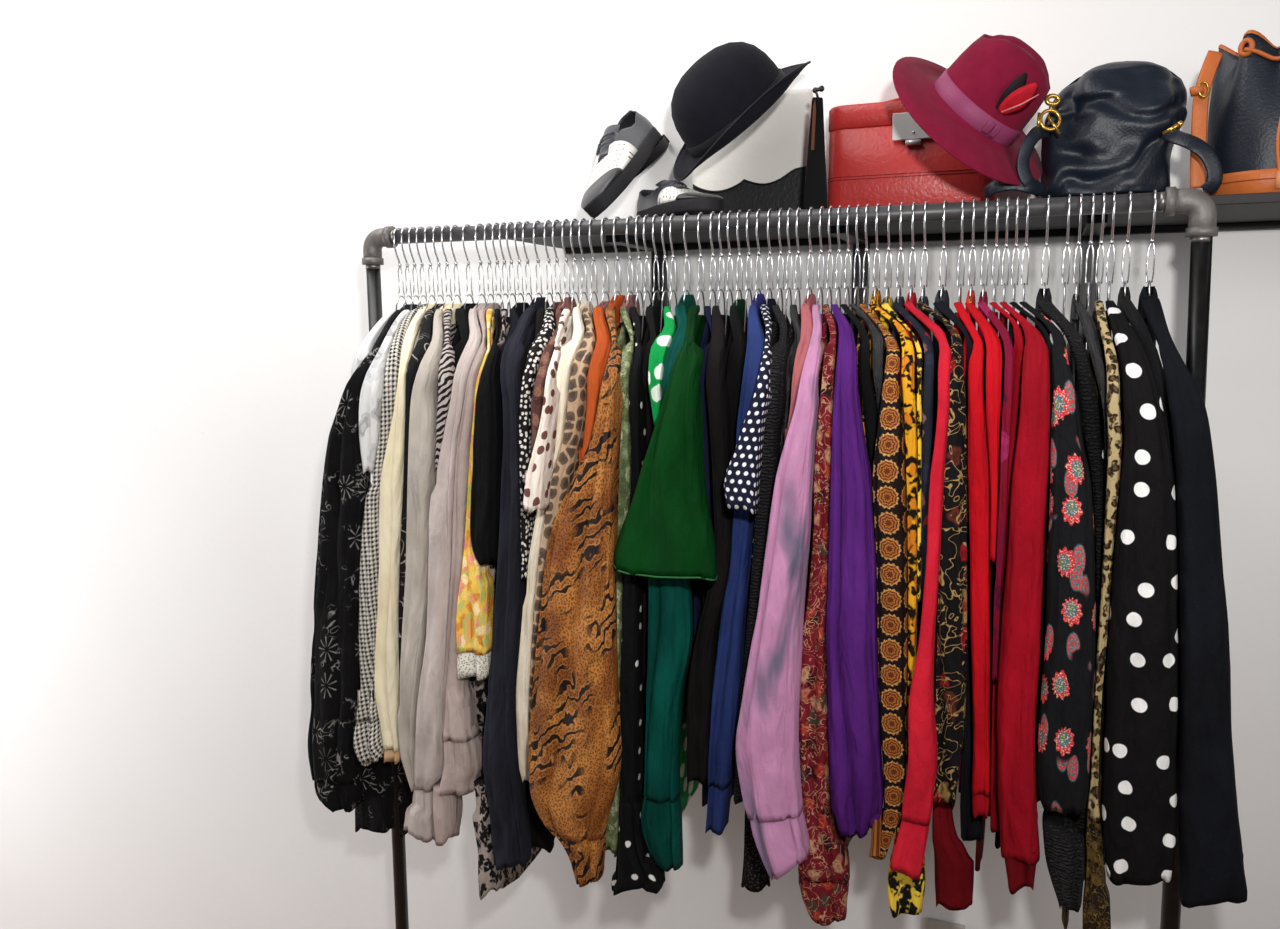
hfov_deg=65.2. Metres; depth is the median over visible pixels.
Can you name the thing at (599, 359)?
shirt
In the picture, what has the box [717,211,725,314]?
hanger
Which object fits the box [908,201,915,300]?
hanger
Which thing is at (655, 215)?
hanger
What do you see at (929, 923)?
wall socket
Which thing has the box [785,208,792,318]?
hanger
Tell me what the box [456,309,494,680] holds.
blouse
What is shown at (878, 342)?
blouse
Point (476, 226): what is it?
hanger
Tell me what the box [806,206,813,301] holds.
hanger
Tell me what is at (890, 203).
hanger
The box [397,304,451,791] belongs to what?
shirt
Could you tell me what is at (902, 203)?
hanger
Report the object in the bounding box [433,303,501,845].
shirt
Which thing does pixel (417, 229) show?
hanger
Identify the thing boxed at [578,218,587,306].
hanger
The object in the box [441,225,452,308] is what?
hanger
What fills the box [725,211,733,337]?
hanger
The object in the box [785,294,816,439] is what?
shirt
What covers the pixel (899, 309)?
blouse
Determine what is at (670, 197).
shoe
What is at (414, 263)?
hanger
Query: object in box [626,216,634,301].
hanger
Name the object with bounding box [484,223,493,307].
hanger
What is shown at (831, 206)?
hanger
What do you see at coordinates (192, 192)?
wall
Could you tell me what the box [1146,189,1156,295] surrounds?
hanger
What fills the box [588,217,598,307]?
hanger
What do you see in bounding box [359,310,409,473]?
blouse
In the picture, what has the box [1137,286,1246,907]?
jacket
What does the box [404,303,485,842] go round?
shirt
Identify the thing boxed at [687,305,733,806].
shirt
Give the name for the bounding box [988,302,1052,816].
shirt
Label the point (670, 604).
blouse
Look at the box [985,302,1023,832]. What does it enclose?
shirt
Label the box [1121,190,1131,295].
hanger
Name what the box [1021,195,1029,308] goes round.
hanger
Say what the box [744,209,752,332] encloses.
hanger
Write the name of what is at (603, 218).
hanger
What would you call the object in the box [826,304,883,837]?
blouse
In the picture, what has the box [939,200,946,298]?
hanger
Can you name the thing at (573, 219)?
hanger
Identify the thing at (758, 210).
hanger
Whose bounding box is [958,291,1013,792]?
blouse
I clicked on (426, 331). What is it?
blouse
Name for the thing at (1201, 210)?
clothes rack
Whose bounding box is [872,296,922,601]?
shirt
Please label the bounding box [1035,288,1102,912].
blouse
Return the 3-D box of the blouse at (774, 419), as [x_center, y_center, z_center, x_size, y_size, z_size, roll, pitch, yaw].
[0.222,0.149,1.464,0.062,0.754,0.337,3,8,24]
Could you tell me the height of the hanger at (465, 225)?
0.242 m
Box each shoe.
[581,110,669,217]
[636,180,723,217]
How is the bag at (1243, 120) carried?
on the wall shelf
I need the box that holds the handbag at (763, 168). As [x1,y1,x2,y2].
[692,88,813,213]
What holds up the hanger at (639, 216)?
hanging from the clothes rack
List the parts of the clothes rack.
post, rail, post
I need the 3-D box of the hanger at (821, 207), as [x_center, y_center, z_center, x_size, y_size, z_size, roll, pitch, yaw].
[0.255,-0.236,1.396,0.010,0.242,0.149,3,8,22]
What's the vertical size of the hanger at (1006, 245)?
0.242 m
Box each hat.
[671,42,810,181]
[893,34,1049,184]
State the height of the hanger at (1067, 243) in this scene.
0.242 m
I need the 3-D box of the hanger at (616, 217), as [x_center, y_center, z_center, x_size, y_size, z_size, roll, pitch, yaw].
[-0.028,-0.249,1.508,0.010,0.242,0.149,3,8,22]
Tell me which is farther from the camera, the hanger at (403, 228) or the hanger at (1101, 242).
the hanger at (403, 228)
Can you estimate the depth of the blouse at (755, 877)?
1.41 m
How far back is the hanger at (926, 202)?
1.32 m
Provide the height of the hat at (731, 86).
0.202 m
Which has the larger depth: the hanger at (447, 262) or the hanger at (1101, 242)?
the hanger at (447, 262)
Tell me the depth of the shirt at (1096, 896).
1.18 m
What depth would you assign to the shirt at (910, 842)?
1.18 m
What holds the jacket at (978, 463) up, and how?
hanging from the hanger at (961, 247)
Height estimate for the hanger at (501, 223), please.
0.242 m
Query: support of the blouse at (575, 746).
in the clothes rack
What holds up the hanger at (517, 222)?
hanging from the clothes rack
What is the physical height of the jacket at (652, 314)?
0.742 m
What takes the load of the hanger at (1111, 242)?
hanging from the clothes rack
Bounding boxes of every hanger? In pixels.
[393,227,406,309]
[401,227,413,308]
[408,226,420,310]
[415,226,428,308]
[424,226,436,308]
[432,225,443,308]
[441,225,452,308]
[450,224,461,307]
[462,224,473,308]
[474,223,485,308]
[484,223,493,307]
[491,222,503,316]
[499,222,510,316]
[506,221,515,316]
[514,221,523,307]
[522,221,532,311]
[533,220,542,302]
[543,220,553,309]
[552,219,561,306]
[561,219,570,301]
[570,218,579,315]
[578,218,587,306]
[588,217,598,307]
[601,217,609,306]
[613,216,621,300]
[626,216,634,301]
[635,215,642,309]
[641,215,651,340]
[652,214,659,306]
[660,214,668,332]
[669,213,676,307]
[683,213,690,301]
[697,212,704,314]
[709,211,716,305]
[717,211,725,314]
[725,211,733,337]
[736,210,742,305]
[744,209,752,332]
[755,209,762,301]
[766,208,773,303]
[777,208,783,313]
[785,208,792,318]
[794,207,801,313]
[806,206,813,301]
[817,206,824,313]
[826,205,833,313]
[835,205,842,309]
[844,204,851,312]
[853,204,860,312]
[862,204,869,311]
[873,203,879,298]
[884,202,891,302]
[896,202,903,301]
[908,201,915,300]
[920,201,927,301]
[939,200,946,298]
[957,199,964,301]
[968,198,975,298]
[980,198,988,299]
[991,197,999,311]
[1001,196,1009,309]
[1011,196,1019,309]
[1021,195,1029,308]
[1041,195,1049,296]
[1061,194,1070,336]
[1073,193,1082,299]
[1083,192,1094,353]
[1095,192,1105,310]
[1106,191,1115,310]
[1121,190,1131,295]
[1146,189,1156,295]
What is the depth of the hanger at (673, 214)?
1.46 m
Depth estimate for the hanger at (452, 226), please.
1.59 m
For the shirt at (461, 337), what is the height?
0.701 m
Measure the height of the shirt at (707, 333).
0.653 m
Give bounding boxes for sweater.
[470,308,502,565]
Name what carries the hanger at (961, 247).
hanging from the clothes rack
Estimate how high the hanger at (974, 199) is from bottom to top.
0.242 m
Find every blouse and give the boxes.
[351,310,394,375]
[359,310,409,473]
[399,304,442,690]
[435,303,463,469]
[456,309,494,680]
[519,302,559,580]
[523,307,572,512]
[528,295,625,886]
[529,307,595,721]
[641,294,695,871]
[648,306,699,813]
[724,298,776,571]
[734,305,790,803]
[741,304,800,891]
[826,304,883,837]
[833,304,884,828]
[862,290,925,917]
[881,296,933,745]
[914,296,973,910]
[952,290,1001,810]
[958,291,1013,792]
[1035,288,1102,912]
[1095,286,1178,760]
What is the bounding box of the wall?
[0,0,1279,928]
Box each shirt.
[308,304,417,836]
[353,304,425,765]
[374,304,434,764]
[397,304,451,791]
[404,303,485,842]
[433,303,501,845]
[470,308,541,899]
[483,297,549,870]
[516,301,593,781]
[531,297,576,454]
[579,301,611,464]
[606,295,640,857]
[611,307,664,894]
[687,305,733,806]
[705,294,764,834]
[720,299,747,797]
[736,304,823,880]
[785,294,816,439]
[798,304,849,925]
[846,303,907,859]
[872,296,922,601]
[890,292,951,879]
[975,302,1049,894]
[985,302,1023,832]
[995,301,1094,848]
[1062,300,1121,928]
[1092,300,1177,885]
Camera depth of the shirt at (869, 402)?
1.28 m
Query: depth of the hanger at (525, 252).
1.54 m
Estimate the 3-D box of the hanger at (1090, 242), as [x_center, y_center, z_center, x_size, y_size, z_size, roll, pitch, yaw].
[0.569,-0.220,1.271,0.010,0.242,0.149,3,8,21]
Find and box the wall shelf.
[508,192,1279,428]
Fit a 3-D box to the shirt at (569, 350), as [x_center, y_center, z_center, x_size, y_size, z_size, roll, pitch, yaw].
[-0.081,0.103,1.581,0.093,0.712,0.338,3,8,22]
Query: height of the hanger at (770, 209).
0.242 m
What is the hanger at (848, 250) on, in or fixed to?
hanging from the clothes rack
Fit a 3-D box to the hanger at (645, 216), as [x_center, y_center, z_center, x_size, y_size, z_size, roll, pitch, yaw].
[0.015,-0.247,1.490,0.010,0.242,0.149,3,8,22]
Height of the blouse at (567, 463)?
0.766 m
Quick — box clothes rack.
[362,187,1218,928]
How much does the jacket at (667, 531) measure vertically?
0.484 m
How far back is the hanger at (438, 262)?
1.60 m
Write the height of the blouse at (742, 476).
0.479 m
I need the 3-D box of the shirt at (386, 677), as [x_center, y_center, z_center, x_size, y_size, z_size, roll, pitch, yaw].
[-0.326,0.096,1.675,0.070,0.722,0.344,3,8,20]
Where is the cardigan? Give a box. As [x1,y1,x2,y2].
[521,308,554,852]
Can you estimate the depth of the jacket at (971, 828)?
1.29 m
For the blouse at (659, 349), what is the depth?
1.36 m
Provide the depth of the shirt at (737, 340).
1.35 m
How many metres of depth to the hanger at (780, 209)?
1.40 m
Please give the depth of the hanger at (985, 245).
1.29 m
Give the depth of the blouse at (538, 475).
1.34 m
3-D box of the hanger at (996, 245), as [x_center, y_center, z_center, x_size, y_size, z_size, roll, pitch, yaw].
[0.466,-0.225,1.312,0.010,0.242,0.149,3,8,22]
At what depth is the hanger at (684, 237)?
1.45 m
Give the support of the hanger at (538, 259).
hanging from the clothes rack
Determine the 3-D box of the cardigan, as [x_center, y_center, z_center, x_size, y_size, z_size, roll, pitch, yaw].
[-0.108,0.172,1.628,0.066,0.843,0.288,3,8,22]
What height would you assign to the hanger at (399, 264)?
0.242 m
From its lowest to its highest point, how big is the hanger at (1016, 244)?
0.242 m
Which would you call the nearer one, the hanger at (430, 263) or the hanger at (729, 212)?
the hanger at (729, 212)
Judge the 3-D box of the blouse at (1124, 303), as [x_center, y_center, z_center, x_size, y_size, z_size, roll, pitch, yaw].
[0.623,0.098,1.311,0.089,0.651,0.301,0,8,3]
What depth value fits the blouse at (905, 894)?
1.25 m
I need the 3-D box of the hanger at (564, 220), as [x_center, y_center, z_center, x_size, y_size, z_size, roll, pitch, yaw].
[-0.107,-0.253,1.539,0.010,0.242,0.149,3,8,21]
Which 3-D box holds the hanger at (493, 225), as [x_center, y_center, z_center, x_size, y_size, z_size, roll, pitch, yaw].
[-0.218,-0.259,1.583,0.010,0.242,0.149,3,8,22]
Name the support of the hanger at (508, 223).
hanging from the clothes rack
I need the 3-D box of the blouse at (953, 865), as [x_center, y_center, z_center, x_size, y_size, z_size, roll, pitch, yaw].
[0.397,0.177,1.387,0.090,0.811,0.349,0,8,2]
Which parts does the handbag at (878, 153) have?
lid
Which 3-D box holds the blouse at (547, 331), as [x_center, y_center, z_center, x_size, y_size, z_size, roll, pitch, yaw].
[-0.114,0.109,1.597,0.036,0.728,0.332,2,8,15]
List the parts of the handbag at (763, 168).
scalloped trim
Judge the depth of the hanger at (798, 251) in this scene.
1.39 m
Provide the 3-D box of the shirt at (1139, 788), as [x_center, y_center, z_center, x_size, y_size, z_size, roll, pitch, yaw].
[0.600,0.145,1.296,0.086,0.706,0.357,0,8,5]
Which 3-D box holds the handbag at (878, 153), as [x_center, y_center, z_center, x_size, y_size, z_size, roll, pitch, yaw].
[0.421,-0.468,1.538,0.254,0.190,0.118,3,8,22]
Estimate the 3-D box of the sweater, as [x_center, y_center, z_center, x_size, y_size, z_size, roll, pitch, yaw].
[-0.198,0.142,1.625,0.054,0.780,0.349,1,8,11]
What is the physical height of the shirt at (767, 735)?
0.732 m
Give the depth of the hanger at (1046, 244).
1.27 m
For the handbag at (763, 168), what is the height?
0.234 m
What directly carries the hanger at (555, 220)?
hanging from the clothes rack
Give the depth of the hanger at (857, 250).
1.36 m
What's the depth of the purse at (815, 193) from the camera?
1.42 m
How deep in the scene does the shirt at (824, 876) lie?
1.30 m
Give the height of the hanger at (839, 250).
0.242 m
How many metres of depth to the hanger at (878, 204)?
1.35 m
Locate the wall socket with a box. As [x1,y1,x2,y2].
[924,917,964,928]
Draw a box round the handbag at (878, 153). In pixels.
[828,98,998,207]
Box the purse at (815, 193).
[804,85,827,209]
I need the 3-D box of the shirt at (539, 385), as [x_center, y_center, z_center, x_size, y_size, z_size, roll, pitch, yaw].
[-0.100,0.098,1.589,0.035,0.716,0.334,2,8,15]
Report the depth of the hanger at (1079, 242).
1.25 m
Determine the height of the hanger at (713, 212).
0.242 m
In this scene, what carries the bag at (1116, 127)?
on the wall shelf
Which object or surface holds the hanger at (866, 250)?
hanging from the clothes rack
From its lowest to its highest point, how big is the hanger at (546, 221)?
0.242 m
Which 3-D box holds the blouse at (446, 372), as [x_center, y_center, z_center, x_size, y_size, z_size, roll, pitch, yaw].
[-0.277,0.107,1.655,0.066,0.737,0.344,1,8,9]
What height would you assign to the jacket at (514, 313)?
0.769 m
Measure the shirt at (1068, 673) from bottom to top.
0.717 m
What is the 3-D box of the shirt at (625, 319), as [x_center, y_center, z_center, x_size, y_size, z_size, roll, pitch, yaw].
[-0.001,0.172,1.554,0.050,0.860,0.343,1,8,12]
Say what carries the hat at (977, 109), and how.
on the wall shelf
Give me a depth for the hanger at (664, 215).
1.46 m
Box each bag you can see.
[984,61,1222,197]
[1190,30,1279,194]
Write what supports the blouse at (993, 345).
hanging from the hanger at (974, 199)
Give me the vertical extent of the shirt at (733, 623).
0.744 m
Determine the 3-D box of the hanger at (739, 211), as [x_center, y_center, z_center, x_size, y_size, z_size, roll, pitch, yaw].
[0.146,-0.241,1.438,0.010,0.242,0.149,3,8,21]
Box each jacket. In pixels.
[498,302,528,378]
[614,305,717,633]
[642,300,664,790]
[921,290,983,840]
[954,302,990,818]
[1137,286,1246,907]
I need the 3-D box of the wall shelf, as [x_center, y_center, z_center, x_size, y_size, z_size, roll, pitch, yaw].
[0.575,-0.197,1.443,1.647,0.322,0.262,3,8,22]
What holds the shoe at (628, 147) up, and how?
on the wall shelf
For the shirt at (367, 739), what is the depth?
1.55 m
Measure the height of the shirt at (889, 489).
0.764 m
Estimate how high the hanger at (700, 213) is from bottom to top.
0.242 m
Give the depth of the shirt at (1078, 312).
1.21 m

